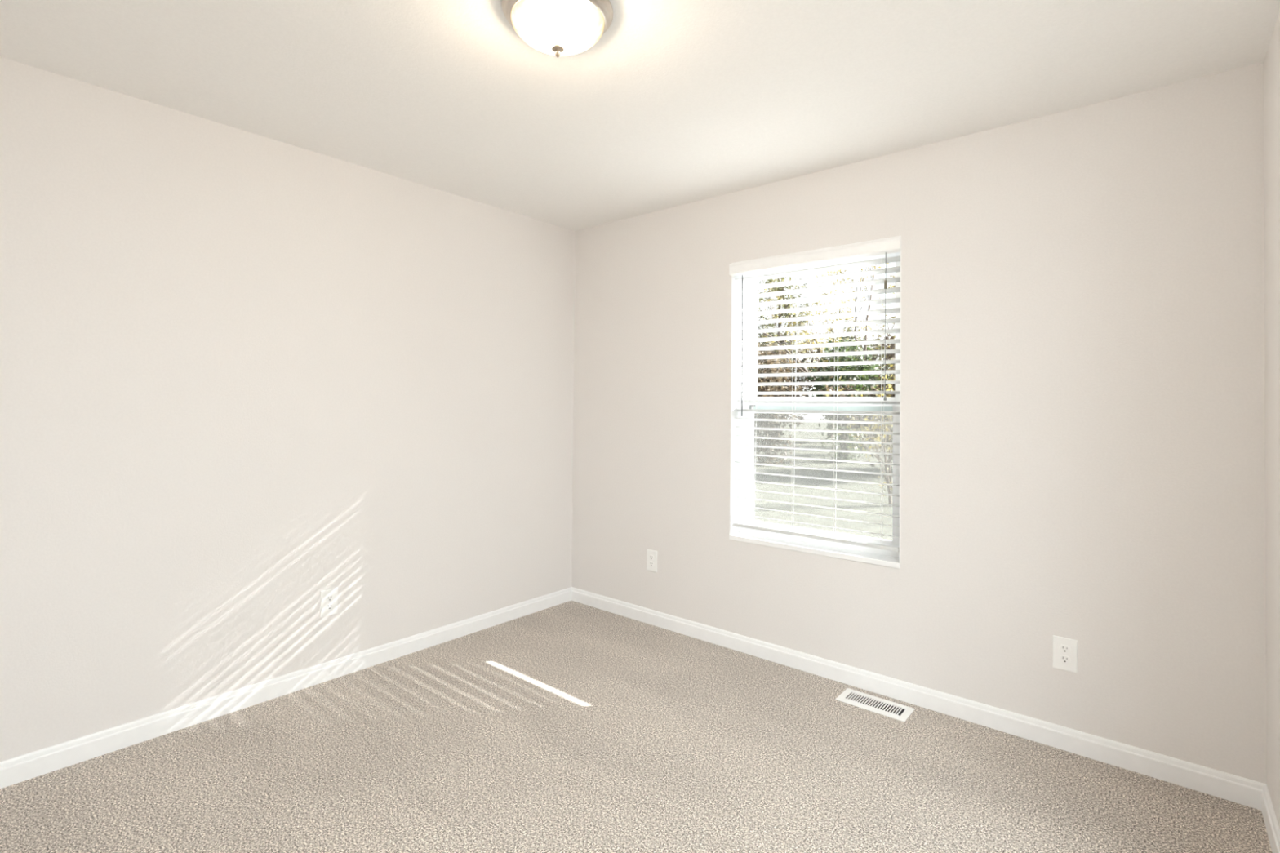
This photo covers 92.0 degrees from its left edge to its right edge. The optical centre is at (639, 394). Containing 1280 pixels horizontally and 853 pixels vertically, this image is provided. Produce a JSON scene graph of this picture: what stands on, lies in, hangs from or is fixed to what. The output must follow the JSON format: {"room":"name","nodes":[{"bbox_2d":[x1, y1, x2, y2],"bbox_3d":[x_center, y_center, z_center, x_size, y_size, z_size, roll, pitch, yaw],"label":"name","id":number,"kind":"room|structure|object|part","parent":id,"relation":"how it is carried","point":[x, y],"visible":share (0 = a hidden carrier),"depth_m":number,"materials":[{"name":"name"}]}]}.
{"room":"empty bedroom","nodes":[
{"label":"empty bedroom","id":0,"kind":"room"},
{"bbox_2d":[0,56,575,761],"bbox_3d":[-1.585,0.105,2.877,0.200,2.440,3.670,0,-1,40],"label":"wall","id":1,"kind":"structure","parent":0,"point":[246,377],"depth_m":2.59,"materials":[{"name":"paint"}]},
{"bbox_2d":[0,586,571,788],"bbox_3d":[-1.504,1.282,2.805,0.014,0.084,3.300,0,-1,40],"label":"baseboard","id":2,"kind":"structure","parent":1,"relation":"attached to","point":[32,765],"depth_m":2.59,"materials":[{"name":"paint"}]},
{"bbox_2d":[320,587,337,617],"bbox_3d":[-1.448,0.968,2.879,0.007,0.124,0.078,0,-1,40],"label":"wall outlet","id":3,"kind":"object","parent":1,"relation":"attached to","point":[329,597],"visible":1,"depth_m":2.88,"materials":[{"name":"white plastic"}]},
{"bbox_2d":[325,603,333,610],"bbox_3d":[-1.446,0.987,2.877,0.003,0.028,0.034,0,-1,40],"label":"receptacle","id":4,"kind":"object","parent":3,"relation":"attached to","point":[329,606],"depth_m":2.88,"materials":[{"name":"white plastic"}]},
{"bbox_2d":[325,595,333,601],"bbox_3d":[-1.446,0.948,2.878,0.003,0.028,0.034,0,-1,40],"label":"receptacle","id":5,"kind":"object","parent":3,"relation":"attached to","point":[328,597],"depth_m":2.88,"materials":[{"name":"white plastic"}]},
{"bbox_2d":[0,600,1272,852],"bbox_3d":[0.935,1.369,0.744,6.800,0.100,3.670,0,-1,40],"label":"floor","id":6,"kind":"structure","parent":0,"point":[571,726],"depth_m":2.15,"materials":[{"name":"beige carpet"}]},
{"bbox_2d":[835,688,915,722],"bbox_3d":[1.018,1.379,2.684,0.294,0.078,0.143,0,-1,40],"label":"floor vent","id":7,"kind":"object","parent":6,"relation":"in","point":[894,710],"visible":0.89,"depth_m":2.68,"materials":[{"name":"white metal"}]},
{"bbox_2d":[0,0,1279,231],"bbox_3d":[0.958,-1.181,0.777,6.800,0.120,3.670,0,-1,40],"label":"ceiling","id":8,"kind":"structure","parent":0,"point":[677,102],"depth_m":2.13,"materials":[{"name":"paint"}]},
{"bbox_2d":[502,0,613,57],"bbox_3d":[-0.238,-1.048,1.794,0.321,0.137,0.321,0,-1,40],"label":"ceiling light","id":9,"kind":"object","parent":8,"relation":"attached to","point":[557,24],"visible":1,"depth_m":1.81,"materials":[{"name":"white glass"}]},
{"bbox_3d":[-0.238,-1.097,1.795,0.258,0.016,0.258,0,-1,40],"label":"socket plate","id":10,"kind":"part","parent":9,"relation":"part of","materials":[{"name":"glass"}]},
{"bbox_2d":[571,62,1266,784],"bbox_3d":[0.854,0.129,3.118,3.234,2.440,0.170,0,-1,40],"label":"wall","id":11,"kind":"structure","parent":0,"point":[1082,400],"depth_m":2.45,"materials":[{"name":"paint"}]},
{"bbox_2d":[646,549,657,572],"bbox_3d":[0.070,0.978,3.642,0.078,0.124,0.007,0,-1,40],"label":"wall outlet","id":12,"kind":"object","parent":11,"relation":"attached to","point":[651,555],"visible":1,"depth_m":3.64,"materials":[{"name":"white plastic"}]},
{"bbox_2d":[648,561,653,566],"bbox_3d":[0.068,0.998,3.640,0.034,0.028,0.003,0,-1,40],"label":"receptacle","id":13,"kind":"object","parent":12,"relation":"attached to","point":[651,563],"depth_m":3.64,"materials":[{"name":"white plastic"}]},
{"bbox_2d":[648,555,653,559],"bbox_3d":[0.069,0.959,3.641,0.034,0.028,0.003,0,-1,40],"label":"receptacle","id":14,"kind":"object","parent":12,"relation":"attached to","point":[651,557],"depth_m":3.64,"materials":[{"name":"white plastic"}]},
{"bbox_2d":[728,235,901,568],"bbox_3d":[0.876,0.032,3.097,0.880,1.485,0.174,0,-1,40],"label":"window","id":15,"kind":"structure","parent":11,"relation":"in","point":[883,557],"depth_m":3.21,"materials":[{"name":"paint"}]},
{"bbox_3d":[0.848,0.761,3.061,0.880,0.025,0.106,0,-1,40],"label":"sill","id":16,"kind":"part","parent":15,"relation":"part of","materials":[{"name":"paint"}]},
{"bbox_2d":[728,236,901,551],"bbox_3d":[0.841,0.001,3.061,0.887,1.414,0.084,0,-1,40],"label":"window blind","id":17,"kind":"object","parent":15,"relation":"attached to","point":[893,245],"visible":0.91,"depth_m":3.02,"materials":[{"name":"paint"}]},
{"bbox_3d":[0.613,0.017,3.270,0.002,1.344,0.055,0,-1,40],"label":"ladder cord","id":18,"kind":"part","parent":17,"relation":"part of","materials":[{"name":"white fabric"}]},
{"bbox_3d":[0.783,0.017,3.128,0.002,1.344,0.055,0,-1,40],"label":"ladder cord","id":19,"kind":"part","parent":17,"relation":"part of","materials":[{"name":"white fabric"}]},
{"bbox_3d":[0.835,0.695,3.046,0.864,0.018,0.024,0,-1,40],"label":"rail","id":20,"kind":"part","parent":17,"relation":"part of","materials":[{"name":"plastic"}]},
{"bbox_3d":[0.951,0.017,2.988,0.002,1.344,0.055,0,-1,40],"label":"ladder cord","id":21,"kind":"part","parent":17,"relation":"part of","materials":[{"name":"white fabric"}]},
{"bbox_3d":[1.121,0.016,2.845,0.002,1.344,0.055,0,-1,40],"label":"ladder cord","id":22,"kind":"part","parent":17,"relation":"part of","materials":[{"name":"white fabric"}]},
{"bbox_3d":[1.113,-0.328,2.797,0.005,0.640,0.002,0,-1,40],"label":"lift cord","id":23,"kind":"part","parent":17,"relation":"part of","materials":[{"name":"white fabric"}]},
{"bbox_3d":[0.899,0.386,3.123,0.814,0.676,0.026,0,-1,40],"label":"sash","id":24,"kind":"part","parent":15,"relation":"part of","materials":[{"name":"white plastic"}]},
{"bbox_3d":[0.894,0.070,3.113,0.733,0.035,0.004,0,-1,40],"label":"pull rail","id":25,"kind":"part","parent":15,"relation":"part of","materials":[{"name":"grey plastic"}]},
{"bbox_3d":[0.924,-0.314,3.154,0.814,0.729,0.024,0,-1,40],"label":"sash","id":26,"kind":"part","parent":15,"relation":"part of","materials":[{"name":"white plastic"}]},
{"bbox_2d":[571,586,1266,810],"bbox_3d":[0.785,1.306,3.033,3.234,0.084,0.014,0,-1,40],"label":"baseboard","id":27,"kind":"structure","parent":11,"relation":"attached to","point":[1224,785],"depth_m":2.54,"materials":[{"name":"paint"}]},
{"bbox_2d":[1053,635,1077,673],"bbox_3d":[1.616,0.986,2.349,0.078,0.124,0.007,0,-1,40],"label":"wall outlet","id":28,"kind":"object","parent":11,"relation":"attached to","point":[1064,650],"visible":1,"depth_m":2.35,"materials":[{"name":"white plastic"}]},
{"bbox_2d":[1059,655,1070,663],"bbox_3d":[1.615,1.006,2.347,0.034,0.028,0.003,0,-1,40],"label":"receptacle","id":29,"kind":"object","parent":28,"relation":"attached to","point":[1063,659],"depth_m":2.35,"materials":[{"name":"white plastic"}]},
{"bbox_2d":[1059,644,1070,653],"bbox_3d":[1.615,0.967,2.347,0.034,0.028,0.003,0,-1,40],"label":"receptacle","id":30,"kind":"object","parent":28,"relation":"attached to","point":[1064,649],"depth_m":2.35,"materials":[{"name":"white plastic"}]},
{"bbox_2d":[1263,9,1279,828],"bbox_3d":[1.780,0.118,1.595,0.140,2.440,1.320,0,-1,40],"label":"wall","id":31,"kind":"structure","parent":0,"point":[1272,60],"depth_m":1.88,"materials":[{"name":"paint"}]},
{"bbox_2d":[1261,784,1279,852],"bbox_3d":[1.656,1.294,1.564,0.014,0.084,1.150,0,-1,40],"label":"baseboard","id":32,"kind":"structure","parent":31,"relation":"attached to","point":[1270,820],"depth_m":1.86,"materials":[{"name":"paint"}]},
{"label":"outside","id":33,"kind":"structure","parent":0,"visible":0},
{"bbox_2d":[753,421,893,540],"bbox_3d":[16.927,2.378,28.756,85.000,0.200,59.810,0,-1,40],"label":"ground","id":34,"kind":"structure","parent":33,"point":[864,507],"depth_m":12.65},
{"bbox_2d":[754,341,808,464],"bbox_3d":[3.241,0.250,17.664,3.060,3.585,3.024,0,-1,40],"label":"bush","id":35,"kind":"object","parent":34,"relation":"on","point":[759,362],"visible":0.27,"depth_m":17.35,"materials":[{"name":"green plant"}]},
{"bbox_2d":[754,276,817,444],"bbox_3d":[5.085,-2.488,24.869,3.791,9.277,4.378,1,-1,-37],"label":"tree","id":36,"kind":"object","parent":34,"relation":"on","point":[779,288],"visible":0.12,"depth_m":24.49,"materials":[{"name":"green plant"}]},
{"bbox_2d":[759,332,858,441],"bbox_3d":[6.849,-0.425,28.073,3.585,5.286,5.786,1,-1,-41],"label":"shrub","id":37,"kind":"object","parent":34,"relation":"on","point":[797,379],"visible":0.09,"depth_m":28.08,"materials":[{"name":"green plant"}]},
{"bbox_2d":[777,269,871,438],"bbox_3d":[9.336,-2.287,33.206,5.937,9.179,4.030,0,-1,40],"label":"tree","id":38,"kind":"object","parent":34,"relation":"on","point":[806,332],"visible":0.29,"depth_m":32.41,"materials":[{"name":"green plant"}]},
{"bbox_2d":[760,262,895,454],"bbox_3d":[6.192,-2.008,21.427,8.549,8.283,4.096,0,-1,3],"label":"tree","id":39,"kind":"object","parent":34,"relation":"on","point":[795,359],"visible":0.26,"depth_m":21.61,"materials":[{"name":"green plant"}]},
{"bbox_2d":[800,337,894,462],"bbox_3d":[6.564,0.146,19.103,2.530,3.899,3.385,0,-1,40],"label":"bush","id":40,"kind":"object","parent":34,"relation":"on","point":[844,455],"visible":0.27,"depth_m":18.71,"materials":[{"name":"green plant"}]},
{"bbox_2d":[809,325,888,440],"bbox_3d":[10.431,-0.509,28.907,5.183,5.547,3.562,1,-1,-30],"label":"shrub","id":41,"kind":"object","parent":34,"relation":"on","point":[848,330],"visible":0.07,"depth_m":28.55,"materials":[{"name":"green plant"}]},
{"bbox_2d":[819,355,895,471],"bbox_3d":[6.528,0.323,15.534,2.655,3.442,3.752,1,-1,-44],"label":"bush","id":42,"kind":"object","parent":34,"relation":"on","point":[844,388],"visible":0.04,"depth_m":15.67,"materials":[{"name":"green plant"}]},
{"bbox_2d":[825,364,894,506],"bbox_3d":[4.118,0.695,10.649,1.594,2.516,1.659,1,-1,-4],"label":"sapling","id":43,"kind":"object","parent":34,"relation":"on","point":[886,477],"visible":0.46,"depth_m":10.73,"materials":[{"name":"green plant"}]},
{"bbox_2d":[858,333,895,447],"bbox_3d":[10.782,-0.230,25.571,3.769,4.902,3.913,0,-1,40],"label":"shrub","id":44,"kind":"object","parent":34,"relation":"on","point":[891,337],"visible":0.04,"depth_m":25.57,"materials":[{"name":"green plant"}]}
]}

